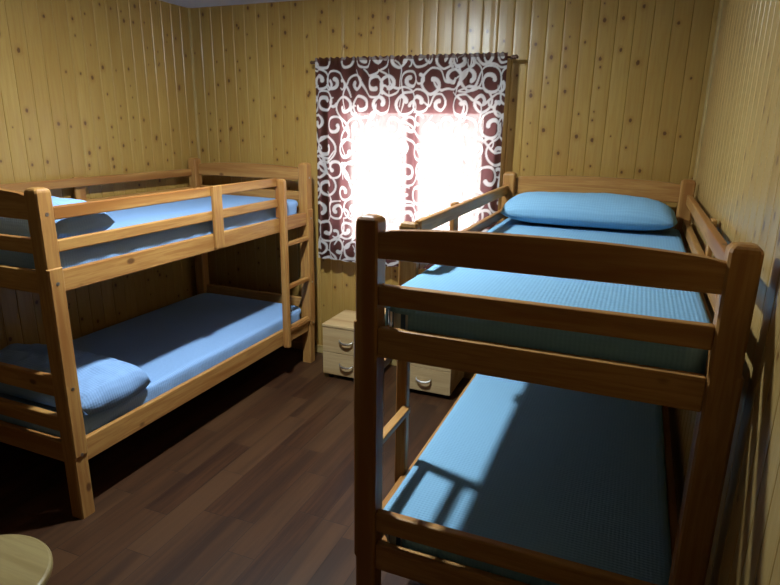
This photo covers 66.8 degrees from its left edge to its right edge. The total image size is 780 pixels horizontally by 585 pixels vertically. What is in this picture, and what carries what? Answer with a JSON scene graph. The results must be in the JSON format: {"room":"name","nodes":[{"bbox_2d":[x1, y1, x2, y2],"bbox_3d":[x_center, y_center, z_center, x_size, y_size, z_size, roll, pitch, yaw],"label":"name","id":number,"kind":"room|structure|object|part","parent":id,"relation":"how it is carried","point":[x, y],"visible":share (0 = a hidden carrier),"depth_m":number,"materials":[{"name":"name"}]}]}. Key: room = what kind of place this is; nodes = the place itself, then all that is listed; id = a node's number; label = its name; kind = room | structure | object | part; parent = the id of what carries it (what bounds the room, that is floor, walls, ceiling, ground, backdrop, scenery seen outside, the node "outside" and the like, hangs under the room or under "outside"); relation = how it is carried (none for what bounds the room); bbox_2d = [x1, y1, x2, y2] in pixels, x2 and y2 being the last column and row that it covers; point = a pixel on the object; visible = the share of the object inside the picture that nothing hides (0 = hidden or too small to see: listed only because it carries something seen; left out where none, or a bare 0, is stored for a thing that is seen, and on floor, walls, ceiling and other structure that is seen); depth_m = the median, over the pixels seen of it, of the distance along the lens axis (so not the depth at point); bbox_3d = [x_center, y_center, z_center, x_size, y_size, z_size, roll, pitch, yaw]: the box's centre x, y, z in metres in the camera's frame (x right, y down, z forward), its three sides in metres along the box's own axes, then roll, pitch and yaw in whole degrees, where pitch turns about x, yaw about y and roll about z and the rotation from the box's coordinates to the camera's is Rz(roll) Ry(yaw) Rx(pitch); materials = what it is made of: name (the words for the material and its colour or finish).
{"room":"bunk bed dormitory","nodes":[
{"label":"bunk bed dormitory","id":0,"kind":"room"},
{"bbox_2d":[0,0,197,349],"bbox_3d":[-2.287,-0.306,2.574,0.051,2.435,4.350,7,17,21],"label":"wall","id":1,"kind":"structure","parent":0,"point":[89,88],"depth_m":3.59,"materials":[{"name":"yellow wood"}]},
{"bbox_2d":[160,0,296,7],"bbox_3d":[-0.687,-1.304,1.621,3.468,0.050,4.450,7,17,21],"label":"ceiling","id":2,"kind":"structure","parent":0,"point":[184,3],"depth_m":3.96,"materials":[{"name":"paint"}]},
{"bbox_2d":[0,346,470,584],"bbox_3d":[-0.724,1.093,2.295,3.468,0.060,4.450,7,17,21],"label":"floor","id":3,"kind":"structure","parent":0,"point":[249,480],"depth_m":2.78,"materials":[{"name":"brown wood"}]},
{"bbox_2d":[0,534,52,584],"bbox_3d":[-1.146,1.000,1.661,0.400,0.452,0.400,7,17,21],"label":"stool","id":4,"kind":"object","parent":3,"relation":"on","point":[24,560],"visible":1,"depth_m":1.68,"materials":[{"name":"beige wood"}]},
{"bbox_2d":[0,158,314,518],"bbox_3d":[-1.367,-0.001,3.425,1.034,1.414,2.000,7,17,22],"label":"bunk bed","id":5,"kind":"object","parent":3,"relation":"on","point":[30,201],"visible":0.74,"depth_m":2.67,"materials":[{"name":"brown wood"}]},
{"bbox_3d":[-1.750,-0.382,2.387,0.852,0.114,0.029,7,17,22],"label":"head rail","id":6,"kind":"part","parent":5,"relation":"part of","materials":[{"name":"brown wood"}]},
{"bbox_3d":[-1.752,-0.229,2.430,0.852,0.060,0.029,7,17,22],"label":"head rail","id":7,"kind":"part","parent":5,"relation":"part of","materials":[{"name":"brown wood"}]},
{"bbox_3d":[-1.755,-0.091,2.469,0.852,0.091,0.029,7,17,22],"label":"head rail","id":8,"kind":"part","parent":5,"relation":"part of","materials":[{"name":"brown wood"}]},
{"bbox_3d":[-1.761,0.335,2.588,0.852,0.086,0.029,7,17,22],"label":"head rail","id":9,"kind":"part","parent":5,"relation":"part of","materials":[{"name":"brown wood"}]},
{"bbox_3d":[-1.764,0.496,2.634,0.852,0.070,0.029,7,17,22],"label":"head rail","id":10,"kind":"part","parent":5,"relation":"part of","materials":[{"name":"brown wood"}]},
{"bbox_3d":[-1.766,0.623,2.669,0.852,0.095,0.029,7,17,22],"label":"head rail","id":11,"kind":"part","parent":5,"relation":"part of","materials":[{"name":"brown wood"}]},
{"bbox_3d":[-1.328,0.288,2.399,0.074,1.414,0.068,7,17,22],"label":"post","id":12,"kind":"part","parent":5,"relation":"part of","materials":[{"name":"brown wood"}]},
{"bbox_3d":[-1.805,-0.642,3.441,0.026,0.051,1.864,7,17,22],"label":"guard rail","id":13,"kind":"part","parent":5,"relation":"part of","materials":[{"name":"brown wood"}]},
{"bbox_3d":[-1.807,-0.520,3.475,0.026,0.048,1.864,7,17,22],"label":"guard rail","id":14,"kind":"part","parent":5,"relation":"part of","materials":[{"name":"brown wood"}]},
{"bbox_3d":[-0.999,-0.489,2.940,0.026,0.051,1.527,7,17,22],"label":"guard rail","id":15,"kind":"part","parent":5,"relation":"part of","materials":[{"name":"brown wood"}]},
{"bbox_3d":[-1.001,-0.366,2.974,0.026,0.048,1.527,7,17,22],"label":"guard rail","id":16,"kind":"part","parent":5,"relation":"part of","materials":[{"name":"brown wood"}]},
{"bbox_3d":[-0.938,-0.272,3.162,0.026,0.089,1.864,7,17,22],"label":"rail","id":17,"kind":"part","parent":5,"relation":"part of","materials":[{"name":"brown wood"}]},
{"bbox_3d":[-0.949,0.445,3.364,0.026,0.105,1.864,7,17,22],"label":"rail","id":18,"kind":"part","parent":5,"relation":"part of","materials":[{"name":"brown wood"}]},
{"bbox_3d":[-1.429,-0.293,4.459,0.074,1.414,0.068,7,17,22],"label":"post","id":19,"kind":"part","parent":5,"relation":"part of","materials":[{"name":"brown wood"}]},
{"bbox_3d":[-0.988,-0.854,4.126,0.852,0.097,0.029,7,17,22],"label":"foot rail","id":20,"kind":"part","parent":5,"relation":"part of","materials":[{"name":"brown wood"}]},
{"bbox_3d":[-0.990,-0.706,4.168,0.852,0.060,0.029,7,17,22],"label":"foot rail","id":21,"kind":"part","parent":5,"relation":"part of","materials":[{"name":"brown wood"}]},
{"bbox_3d":[-1.001,0.019,4.372,0.852,0.070,0.029,7,17,22],"label":"foot rail","id":22,"kind":"part","parent":5,"relation":"part of","materials":[{"name":"brown wood"}]},
{"bbox_3d":[-0.575,-0.182,4.115,0.074,1.414,0.068,7,17,22],"label":"post","id":23,"kind":"part","parent":5,"relation":"part of","materials":[{"name":"brown wood"}]},
{"bbox_3d":[-1.372,-0.385,3.322,0.876,0.105,1.890,7,17,22],"label":"mattress","id":24,"kind":"object","parent":5,"relation":"on","visible":0},
{"bbox_2d":[0,195,297,268],"bbox_3d":[-1.371,-0.393,3.318,0.905,0.113,1.914,7,17,22],"label":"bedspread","id":25,"kind":"object","parent":24,"relation":"on","point":[140,215],"visible":0.35,"depth_m":3.05,"materials":[{"name":"blue fabric"}]},
{"bbox_2d":[0,196,114,238],"bbox_3d":[-1.593,-0.339,2.587,0.738,0.169,0.320,7,17,22],"label":"pillow","id":26,"kind":"object","parent":25,"relation":"on","point":[80,225],"visible":0.38,"depth_m":2.42,"materials":[{"name":"blue fabric"}]},
{"bbox_3d":[-1.384,0.337,3.525,0.876,0.105,1.890,7,17,22],"label":"mattress","id":27,"kind":"object","parent":5,"relation":"on","visible":0},
{"bbox_2d":[0,293,300,437],"bbox_3d":[-1.382,0.329,3.522,0.906,0.113,1.915,7,17,22],"label":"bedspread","id":28,"kind":"object","parent":27,"relation":"on","point":[174,343],"visible":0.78,"depth_m":3.51,"materials":[{"name":"blue fabric"}]},
{"bbox_2d":[0,343,150,414],"bbox_3d":[-1.617,0.374,2.829,0.884,0.165,0.395,7,17,22],"label":"pillow","id":29,"kind":"object","parent":28,"relation":"on","point":[105,382],"visible":0.73,"depth_m":2.71,"materials":[{"name":"blue fabric"}]},
{"bbox_2d":[322,310,389,377],"bbox_3d":[-0.230,0.374,4.055,0.356,0.386,0.376,7,17,21],"label":"nightstand","id":30,"kind":"object","parent":3,"relation":"on","point":[338,331],"visible":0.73,"depth_m":3.94,"materials":[{"name":"pale beech"},{"name":"metal"}]},
{"bbox_3d":[-0.284,0.327,3.900,0.352,0.171,0.018,7,17,21],"label":"drawer","id":31,"kind":"part","parent":30,"relation":"part of","materials":[{"name":"brown wood"}]},
{"bbox_3d":[-0.287,0.488,3.945,0.352,0.156,0.018,7,17,21],"label":"drawer","id":32,"kind":"part","parent":30,"relation":"part of","materials":[{"name":"brown wood"}]},
{"bbox_3d":[-0.221,0.193,4.018,0.356,0.018,0.348,7,17,21],"label":"panel","id":33,"kind":"part","parent":30,"relation":"part of","materials":[{"name":"brown wood"}]},
{"bbox_2d":[410,362,463,397],"bbox_3d":[0.273,0.437,3.860,0.356,0.386,0.376,7,17,21],"label":"nightstand","id":34,"kind":"object","parent":3,"relation":"on","point":[426,378],"visible":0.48,"depth_m":3.73,"materials":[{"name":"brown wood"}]},
{"bbox_3d":[0.206,0.556,3.727,0.105,0.027,0.030,7,17,21],"label":"handle","id":35,"kind":"part","parent":34,"relation":"part of","materials":[{"name":"silver metal"}]},
{"bbox_3d":[0.218,0.390,3.704,0.352,0.171,0.018,7,17,21],"label":"drawer","id":36,"kind":"part","parent":34,"relation":"part of","materials":[{"name":"brown wood"}]},
{"bbox_3d":[0.216,0.551,3.749,0.352,0.156,0.018,7,17,21],"label":"drawer","id":37,"kind":"part","parent":34,"relation":"part of","materials":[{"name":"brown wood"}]},
{"bbox_2d":[354,172,763,584],"bbox_3d":[0.720,0.279,2.546,1.034,1.414,2.000,7,17,21],"label":"bunk bed","id":38,"kind":"object","parent":3,"relation":"on","point":[730,280],"visible":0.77,"depth_m":1.59,"materials":[{"name":"brown wood"}]},
{"bbox_3d":[-0.067,0.462,1.851,0.074,1.414,0.068,7,17,21],"label":"post","id":39,"kind":"part","parent":38,"relation":"part of","materials":[{"name":"brown wood"}]},
{"bbox_2d":[386,534,401,545],"bbox_3d":[0.726,0.620,2.637,0.876,0.105,1.890,7,17,21],"label":"mattress","id":40,"kind":"object","parent":38,"relation":"on","point":[391,539],"visible":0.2,"depth_m":1.94,"materials":[{"name":"fabric"}]},
{"bbox_2d":[384,374,671,584],"bbox_3d":[0.724,0.611,2.636,0.905,0.113,1.914,7,17,21],"label":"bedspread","id":41,"kind":"object","parent":40,"relation":"on","point":[575,476],"visible":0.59,"depth_m":2.16,"materials":[{"name":"blue fabric"}]},
{"bbox_2d":[388,311,407,329],"bbox_3d":[0.738,-0.102,2.434,0.876,0.105,1.890,7,17,21],"label":"mattress","id":42,"kind":"object","parent":38,"relation":"on","point":[395,320],"visible":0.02,"depth_m":1.74,"materials":[{"name":"fabric"}]},
{"bbox_2d":[385,218,710,373],"bbox_3d":[0.736,-0.111,2.433,0.906,0.113,1.914,7,17,21],"label":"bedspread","id":43,"kind":"object","parent":42,"relation":"on","point":[639,300],"visible":0.42,"depth_m":1.74,"materials":[{"name":"blue fabric"}]},
{"bbox_2d":[501,192,676,230],"bbox_3d":[1.017,-0.430,3.055,0.853,0.170,0.360,7,17,21],"label":"pillow","id":44,"kind":"object","parent":43,"relation":"on","point":[590,210],"visible":1,"depth_m":2.92,"materials":[{"name":"blue fabric"}]},
{"bbox_3d":[0.289,0.616,2.825,0.026,0.105,1.864,7,17,21],"label":"rail","id":45,"kind":"part","parent":38,"relation":"part of","materials":[{"name":"brown wood"}]},
{"bbox_3d":[0.350,0.906,1.779,0.852,0.095,0.029,7,17,21],"label":"foot rail","id":46,"kind":"part","parent":38,"relation":"part of","materials":[{"name":"brown wood"}]},
{"bbox_3d":[0.380,-0.407,2.726,0.026,0.051,1.470,7,17,21],"label":"guard rail","id":47,"kind":"part","parent":38,"relation":"part of","materials":[{"name":"brown wood"}]},
{"bbox_3d":[0.378,-0.284,2.761,0.026,0.048,1.470,7,17,21],"label":"guard rail","id":48,"kind":"part","parent":38,"relation":"part of","materials":[{"name":"brown wood"}]},
{"bbox_3d":[0.675,-0.010,3.571,0.074,1.414,0.068,7,17,21],"label":"post","id":49,"kind":"part","parent":38,"relation":"part of","materials":[{"name":"brown wood"}]},
{"bbox_3d":[0.352,0.780,1.744,0.852,0.070,0.029,7,17,21],"label":"foot rail","id":50,"kind":"part","parent":38,"relation":"part of","materials":[{"name":"brown wood"}]},
{"bbox_3d":[0.361,0.193,1.579,0.852,0.091,0.029,7,17,21],"label":"foot rail","id":51,"kind":"part","parent":38,"relation":"part of","materials":[{"name":"brown wood"}]},
{"bbox_3d":[0.363,0.055,1.540,0.852,0.060,0.029,7,17,21],"label":"foot rail","id":52,"kind":"part","parent":38,"relation":"part of","materials":[{"name":"brown wood"}]},
{"bbox_3d":[0.365,-0.094,1.498,0.852,0.097,0.029,7,17,21],"label":"foot rail","id":53,"kind":"part","parent":38,"relation":"part of","materials":[{"name":"brown wood"}]},
{"bbox_3d":[1.117,-0.577,3.239,0.852,0.114,0.029,7,17,21],"label":"head rail","id":54,"kind":"part","parent":38,"relation":"part of","materials":[{"name":"brown wood"}]},
{"bbox_3d":[1.162,0.727,2.479,0.026,0.105,1.864,7,17,21],"label":"rail","id":55,"kind":"part","parent":38,"relation":"part of","materials":[{"name":"brown wood"}]},
{"bbox_3d":[1.530,0.099,3.232,0.074,1.414,0.068,7,17,21],"label":"post","id":56,"kind":"part","parent":38,"relation":"part of","materials":[{"name":"brown wood"}]},
{"bbox_3d":[1.173,0.010,2.277,0.026,0.089,1.864,7,17,21],"label":"rail","id":57,"kind":"part","parent":38,"relation":"part of","materials":[{"name":"brown wood"}]},
{"bbox_3d":[1.176,-0.125,2.239,0.026,0.048,1.864,7,17,21],"label":"guard rail","id":58,"kind":"part","parent":38,"relation":"part of","materials":[{"name":"brown wood"}]},
{"bbox_3d":[1.177,-0.248,2.204,0.026,0.051,1.864,7,17,21],"label":"guard rail","id":59,"kind":"part","parent":38,"relation":"part of","materials":[{"name":"brown wood"}]},
{"bbox_3d":[0.788,0.571,1.512,0.074,1.414,0.068,7,17,21],"label":"post","id":60,"kind":"part","parent":38,"relation":"part of","materials":[{"name":"brown wood"}]},
{"bbox_2d":[190,0,719,344],"bbox_3d":[0.127,-0.647,3.921,3.368,2.435,0.051,7,17,21],"label":"wall","id":61,"kind":"structure","parent":0,"point":[596,88],"depth_m":3.52,"materials":[{"name":"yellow wood"}]},
{"bbox_2d":[187,8,209,283],"bbox_3d":[-1.436,-0.863,4.488,0.016,2.373,0.016,7,17,21],"label":"trim","id":62,"kind":"structure","parent":61,"relation":"attached to","point":[188,9],"depth_m":4.30,"materials":[{"name":"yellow wood"}]},
{"bbox_2d":[283,340,474,378],"bbox_3d":[0.097,0.503,4.215,3.340,0.060,0.013,7,17,21],"label":"baseboard","id":63,"kind":"structure","parent":61,"relation":"attached to","point":[294,344],"depth_m":4.45,"materials":[{"name":"brown wood"}]},
{"bbox_2d":[310,55,518,63],"bbox_3d":[0.117,-1.425,3.631,1.353,0.026,0.091,7,17,21],"label":"curtain rod","id":64,"kind":"object","parent":61,"relation":"attached to","point":[511,56],"visible":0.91,"depth_m":3.36,"materials":[{"name":"brown wood"}]},
{"bbox_2d":[315,52,507,268],"bbox_3d":[0.084,-0.799,3.751,1.247,1.326,0.033,7,17,21],"label":"curtain","id":65,"kind":"object","parent":64,"relation":"hanging from","point":[402,138],"visible":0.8,"depth_m":3.70,"materials":[{"name":"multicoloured fabric"}]},
{"bbox_2d":[693,0,723,181],"bbox_3d":[1.666,-0.475,3.279,0.016,2.373,0.016,7,17,21],"label":"trim","id":66,"kind":"structure","parent":61,"relation":"attached to","point":[721,1],"depth_m":3.11,"materials":[{"name":"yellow wood"}]},
{"bbox_2d":[668,0,779,584],"bbox_3d":[0.876,0.090,1.342,0.051,2.435,4.350,7,17,21],"label":"wall","id":67,"kind":"structure","parent":0,"point":[738,177],"depth_m":1.54,"materials":[{"name":"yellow wood"}]}
]}

